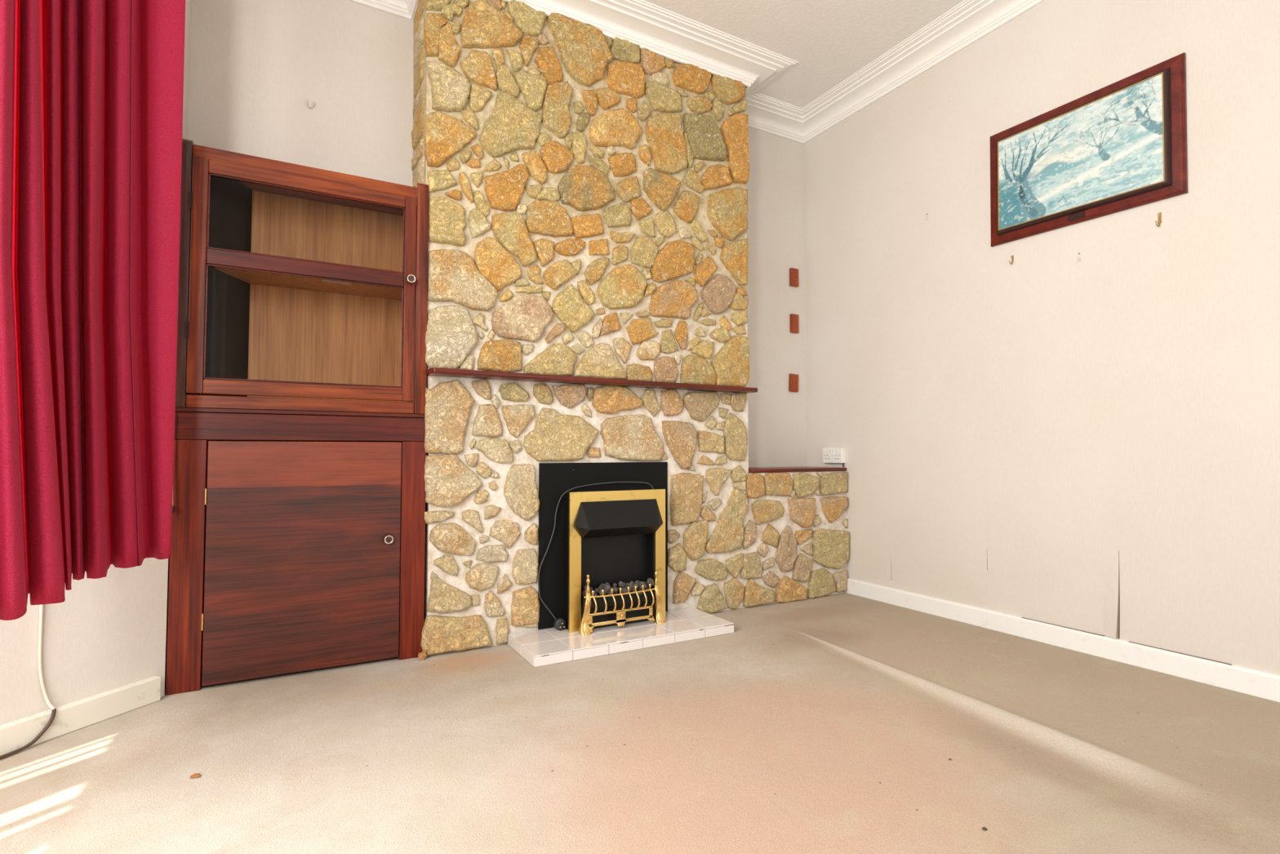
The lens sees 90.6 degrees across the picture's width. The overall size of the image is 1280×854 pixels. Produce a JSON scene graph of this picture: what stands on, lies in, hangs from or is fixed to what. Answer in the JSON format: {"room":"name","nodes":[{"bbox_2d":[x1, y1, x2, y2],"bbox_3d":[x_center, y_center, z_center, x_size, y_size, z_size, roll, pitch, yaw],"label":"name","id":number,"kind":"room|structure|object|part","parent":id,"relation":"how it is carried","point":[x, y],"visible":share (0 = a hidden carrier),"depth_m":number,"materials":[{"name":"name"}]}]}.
{"room":"living room","nodes":[
{"label":"living room","id":0,"kind":"room"},
{"bbox_2d":[0,557,168,724],"bbox_3d":[-1.817,-0.550,1.566,0.120,2.820,1.235,-1,-2,19],"label":"wall","id":1,"kind":"structure","parent":0,"point":[108,633],"depth_m":1.87,"materials":[{"name":"white paint"}]},
{"bbox_2d":[0,604,56,759],"bbox_3d":[-1.677,0.553,1.642,0.042,0.619,0.283,-1,-2,13],"label":"cable","id":2,"kind":"object","parent":1,"relation":"attached to","point":[49,704],"visible":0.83,"depth_m":1.75,"materials":[{"name":"beige plastic"}]},
{"bbox_2d":[0,675,161,755],"bbox_3d":[-1.748,0.819,1.482,0.030,0.077,1.190,-1,-2,19],"label":"baseboard","id":3,"kind":"structure","parent":1,"relation":"attached to","point":[73,716],"depth_m":1.83,"materials":[{"name":"paint"}]},
{"bbox_2d":[164,0,191,682],"bbox_3d":[-1.700,-0.524,2.224,0.120,2.820,0.332,1,-3,-29],"label":"wall","id":4,"kind":"structure","parent":0,"point":[188,2],"depth_m":2.35,"materials":[{"name":"white paint"}]},
{"bbox_2d":[179,0,806,663],"bbox_3d":[-0.432,-0.487,3.188,3.275,2.820,0.120,1,-3,-29],"label":"wall","id":5,"kind":"structure","parent":0,"point":[255,64],"depth_m":2.72,"materials":[{"name":"white paint"}]},
{"bbox_2d":[305,98,315,108],"bbox_3d":[-1.365,-1.335,2.620,0.035,0.029,0.020,1,-3,-29],"label":"wall hook","id":6,"kind":"object","parent":5,"relation":"attached to","point":[310,106],"visible":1,"depth_m":2.62,"materials":[{"name":"beige"}]},
{"bbox_2d":[788,373,798,391],"bbox_3d":[0.939,-0.268,3.862,0.068,0.109,0.020,1,-3,-29],"label":"wood block","id":7,"kind":"object","parent":5,"relation":"attached to","point":[793,378],"visible":1,"depth_m":3.85,"materials":[{"name":"brown wood"}]},
{"bbox_2d":[789,267,798,287],"bbox_3d":[0.948,-0.919,3.893,0.061,0.110,0.020,1,-3,-29],"label":"wood block","id":8,"kind":"object","parent":5,"relation":"attached to","point":[793,273],"visible":1,"depth_m":3.88,"materials":[{"name":"brown wood"}]},
{"bbox_2d":[790,313,798,333],"bbox_3d":[0.946,-0.633,3.881,0.058,0.114,0.020,1,-3,-29],"label":"wood block","id":9,"kind":"object","parent":5,"relation":"attached to","point":[793,317],"visible":1,"depth_m":3.87,"materials":[{"name":"brown wood"}]},
{"bbox_2d":[411,0,849,655],"bbox_3d":[0.086,-0.485,3.204,2.353,2.822,0.356,1,-3,-29],"label":"wall","id":10,"kind":"structure","parent":0,"point":[588,197],"depth_m":2.84,"materials":[{"name":"stone"}]},
{"bbox_2d":[426,367,757,393],"bbox_3d":[-0.123,-0.201,2.861,1.610,0.021,0.106,1,-3,-29],"label":"mantel shelf","id":11,"kind":"object","parent":10,"relation":"attached to","point":[434,371],"visible":1,"depth_m":2.74,"materials":[{"name":"brown wood"}]},
{"bbox_2d":[537,462,667,629],"bbox_3d":[-0.152,0.515,2.870,0.644,0.708,0.013,1,-3,-29],"label":"backboard","id":12,"kind":"object","parent":10,"relation":"attached to","point":[555,479],"visible":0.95,"depth_m":2.76,"materials":[{"name":"black paint"}]},
{"bbox_2d":[748,466,846,472],"bbox_3d":[0.799,0.240,3.591,0.700,0.018,0.321,1,-3,-29],"label":"ledge","id":13,"kind":"object","parent":10,"relation":"on","point":[800,468],"visible":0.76,"depth_m":3.49,"materials":[{"name":"brown wood"}]},
{"bbox_2d":[0,592,1279,853],"bbox_3d":[0.509,0.821,0.596,4.500,0.014,5.400,1,-3,-29],"label":"floor","id":14,"kind":"structure","parent":0,"point":[832,723],"depth_m":1.66,"materials":[{"name":"beige carpet"}]},
{"bbox_2d":[189,773,200,777],"bbox_3d":[-1.095,0.857,1.558,0.023,0.007,0.020,1,-3,-29],"label":"debris","id":15,"kind":"object","parent":14,"relation":"on","point":[195,775],"visible":1,"depth_m":1.55,"materials":[{"name":"brown plant"}]},
{"bbox_2d":[165,138,429,695],"bbox_3d":[-1.270,-0.040,2.422,0.826,1.868,0.354,1,-3,-29],"label":"tall cabinet","id":16,"kind":"object","parent":14,"relation":"on","point":[298,526],"visible":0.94,"depth_m":2.33,"materials":[{"name":"brown wood"}]},
{"bbox_2d":[172,496,174,511],"bbox_3d":[-1.545,0.116,2.095,0.015,0.330,0.015,1,-3,-29],"label":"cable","id":17,"kind":"object","parent":16,"relation":"attached to","point":[173,507],"visible":0.21,"depth_m":2.09,"materials":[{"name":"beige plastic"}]},
{"bbox_3d":[-1.618,-0.521,2.262,0.044,0.920,0.312,1,-3,-29],"label":"post","id":18,"kind":"part","parent":16,"relation":"part of","materials":[{"name":"brown wood"}]},
{"bbox_3d":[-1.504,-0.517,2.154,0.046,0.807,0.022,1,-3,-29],"label":"glazed door","id":19,"kind":"part","parent":16,"relation":"part of","materials":[{"name":"brown wood"}]},
{"bbox_3d":[-1.212,-0.081,2.314,0.733,0.044,0.022,1,-3,-29],"label":"rail","id":20,"kind":"part","parent":16,"relation":"part of","materials":[{"name":"brown wood"}]},
{"bbox_3d":[-1.210,0.003,2.314,0.818,0.093,0.022,1,-3,-29],"label":"rail","id":21,"kind":"part","parent":16,"relation":"part of","materials":[{"name":"brown wood"}]},
{"bbox_3d":[-1.201,0.464,2.297,0.623,0.822,0.022,1,-3,-29],"label":"door","id":22,"kind":"part","parent":16,"relation":"part of","materials":[{"name":"brown wood"}]},
{"bbox_3d":[-1.204,-0.132,2.306,0.640,0.050,0.022,1,-3,-29],"label":"door rail","id":23,"kind":"part","parent":16,"relation":"part of","materials":[{"name":"brown wood"}]},
{"bbox_3d":[-1.345,-0.033,2.578,0.755,1.825,0.008,1,-3,-29],"label":"panel","id":24,"kind":"part","parent":16,"relation":"part of","materials":[{"name":"brown wood"}]},
{"bbox_3d":[-1.214,-0.938,2.351,0.733,0.044,0.022,1,-3,-29],"label":"rail","id":25,"kind":"part","parent":16,"relation":"part of","materials":[{"name":"brown wood"}]},
{"bbox_3d":[-1.204,-0.578,2.324,0.640,0.053,0.022,1,-3,-29],"label":"door rail","id":26,"kind":"part","parent":16,"relation":"part of","materials":[{"name":"brown wood"}]},
{"bbox_3d":[-1.204,-0.890,2.336,0.640,0.047,0.022,1,-3,-29],"label":"door rail","id":27,"kind":"part","parent":16,"relation":"part of","materials":[{"name":"brown wood"}]},
{"bbox_2d":[214,266,402,300],"bbox_3d":[-1.258,-0.571,2.502,0.691,0.018,0.244,1,-3,-29],"label":"shelf","id":28,"kind":"object","parent":16,"relation":"attached to","point":[250,279],"depth_m":2.52,"materials":[{"name":"brown wood"}]},
{"bbox_3d":[-0.956,0.426,2.405,0.037,0.037,0.029,1,-3,-29],"label":"knob","id":29,"kind":"part","parent":16,"relation":"part of","materials":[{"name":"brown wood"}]},
{"bbox_3d":[-0.893,-0.575,2.468,0.037,0.037,0.029,1,-3,-29],"label":"knob","id":30,"kind":"part","parent":16,"relation":"part of","materials":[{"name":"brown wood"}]},
{"bbox_3d":[-0.865,-0.511,2.509,0.044,0.920,0.012,1,-3,-29],"label":"post","id":31,"kind":"part","parent":16,"relation":"part of","materials":[{"name":"brown wood"}]},
{"bbox_2d":[417,648,426,660],"bbox_3d":[-0.836,0.877,2.434,0.031,0.043,0.027,1,-3,-29],"label":"chip","id":32,"kind":"object","parent":14,"relation":"on","point":[421,655],"visible":1,"depth_m":2.43,"materials":[{"name":"stone"}]},
{"bbox_2d":[507,607,734,666],"bbox_3d":[-0.067,0.884,2.715,0.926,0.043,0.328,1,-3,-29],"label":"tiled hearth","id":33,"kind":"object","parent":14,"relation":"on","point":[540,647],"visible":0.92,"depth_m":2.61,"materials":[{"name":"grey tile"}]},
{"bbox_2d":[537,481,665,635],"bbox_3d":[-0.138,0.554,2.756,0.580,0.621,0.188,1,-3,-29],"label":"fire","id":34,"kind":"object","parent":33,"relation":"on","point":[615,540],"visible":1,"depth_m":2.77,"materials":[{"name":"gold metal"}]},
{"bbox_3d":[-0.116,0.585,2.823,0.448,0.566,0.080,1,-3,-29],"label":"casing","id":35,"kind":"part","parent":34,"relation":"part of","materials":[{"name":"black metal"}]},
{"bbox_3d":[-0.075,0.713,2.716,0.355,0.010,0.024,1,-3,-29],"label":"rail","id":36,"kind":"part","parent":34,"relation":"part of","materials":[{"name":"gold metal"}]},
{"bbox_2d":[582,590,655,608],"bbox_3d":[-0.084,0.751,2.760,0.354,0.043,0.025,1,-3,-29],"label":"grate","id":37,"kind":"object","parent":34,"relation":"on","point":[600,601],"depth_m":2.75,"materials":[{"name":"gold metal"}]},
{"bbox_2d":[576,498,662,538],"bbox_3d":[-0.079,0.399,2.745,0.416,0.155,0.073,1,-3,-29],"label":"hood","id":38,"kind":"object","parent":34,"relation":"attached to","point":[595,517],"depth_m":2.74,"materials":[{"name":"black metal"}]},
{"bbox_3d":[-0.076,0.821,2.714,0.320,0.078,0.008,1,-3,-29],"label":"fret panel","id":39,"kind":"part","parent":34,"relation":"part of","materials":[{"name":"gold metal"}]},
{"bbox_2d":[644,0,964,108],"bbox_3d":[0.519,-2.043,0.740,4.450,0.100,5.450,1,-3,-29],"label":"ceiling","id":40,"kind":"structure","parent":0,"point":[830,41],"depth_m":3.02,"materials":[{"name":"white paint"}]},
{"bbox_3d":[-1.341,-1.806,1.546,0.290,0.312,1.123,1,-3,-29],"label":"rail","id":41,"kind":"object","parent":40,"relation":"attached to","visible":0},
{"bbox_2d":[0,0,185,620],"bbox_3d":[-1.417,-0.628,1.561,0.222,2.033,0.844,1,-2,-17],"label":"curtain","id":42,"kind":"object","parent":41,"relation":"hanging from","point":[91,91],"visible":1,"depth_m":1.61,"materials":[{"name":"fabric"}]},
{"bbox_2d":[803,0,1279,675],"bbox_3d":[2.335,-0.545,1.694,0.133,2.820,5.450,1,-3,-29],"label":"wall","id":43,"kind":"structure","parent":0,"point":[1091,444],"depth_m":2.61,"materials":[{"name":"white paint"}]},
{"bbox_2d":[346,0,1045,144],"bbox_3d":[0.906,-1.939,0.962,3.155,0.090,5.167,1,-3,-29],"label":"trim","id":44,"kind":"structure","parent":43,"relation":"attached to","point":[679,38],"depth_m":3.12,"materials":[{"name":"white paint"}]},
{"bbox_2d":[822,448,845,466],"bbox_3d":[1.128,0.178,3.684,0.040,0.112,0.148,1,-3,-29],"label":"wall socket","id":45,"kind":"object","parent":43,"relation":"attached to","point":[829,455],"visible":1,"depth_m":3.66,"materials":[{"name":"white plastic"}]},
{"bbox_3d":[1.118,0.165,3.679,0.008,0.088,0.148,1,-3,-29],"label":"plate","id":46,"kind":"part","parent":45,"relation":"part of","materials":[{"name":"white plastic"}]},
{"bbox_2d":[1008,255,1013,264],"bbox_3d":[1.647,-0.741,2.809,0.020,0.041,0.009,1,-2,-14],"label":"hook","id":47,"kind":"object","parent":43,"relation":"attached to","point":[1011,256],"visible":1,"depth_m":2.81,"materials":[{"name":"gold metal"}]},
{"bbox_2d":[845,577,1279,702],"bbox_3d":[2.354,0.817,1.480,0.016,0.082,4.850,1,-3,-29],"label":"baseboard","id":48,"kind":"structure","parent":43,"relation":"attached to","point":[1259,683],"depth_m":2.50,"materials":[{"name":"white paint"}]},
{"bbox_2d":[1075,252,1081,260],"bbox_3d":[1.780,-0.693,2.568,0.020,0.035,0.009,0,-2,-11],"label":"hook","id":49,"kind":"object","parent":43,"relation":"attached to","point":[1079,253],"visible":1,"depth_m":2.57,"materials":[{"name":"beige"}]},
{"bbox_2d":[990,52,1187,247],"bbox_3d":[1.770,-1.084,2.577,0.042,0.518,0.728,1,-3,-29],"label":"framed picture","id":50,"kind":"object","parent":43,"relation":"attached to","point":[1121,145],"visible":1,"depth_m":2.50,"materials":[{"name":"brown wood"}]},
{"bbox_3d":[1.770,-0.854,2.568,0.001,0.026,0.062,1,-3,-29],"label":"title plate","id":51,"kind":"part","parent":50,"relation":"part of","materials":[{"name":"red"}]},
{"bbox_2d":[998,74,1163,229],"bbox_3d":[1.753,-1.085,2.568,0.001,0.402,0.612,1,-3,-29],"label":"print","id":52,"kind":"object","parent":50,"relation":"attached to","point":[1111,145],"depth_m":2.53},
{"bbox_2d":[1155,212,1161,226],"bbox_3d":[1.912,-0.765,2.335,0.019,0.053,0.010,1,-2,-18],"label":"hook","id":53,"kind":"object","parent":43,"relation":"attached to","point":[1159,215],"visible":1,"depth_m":2.33,"materials":[{"name":"gold metal"}]},
{"bbox_3d":[1.919,-0.772,2.338,0.002,0.039,0.010,1,-3,-29],"label":"plate","id":54,"kind":"part","parent":53,"relation":"part of","materials":[{"name":"gold metal"}]}
]}

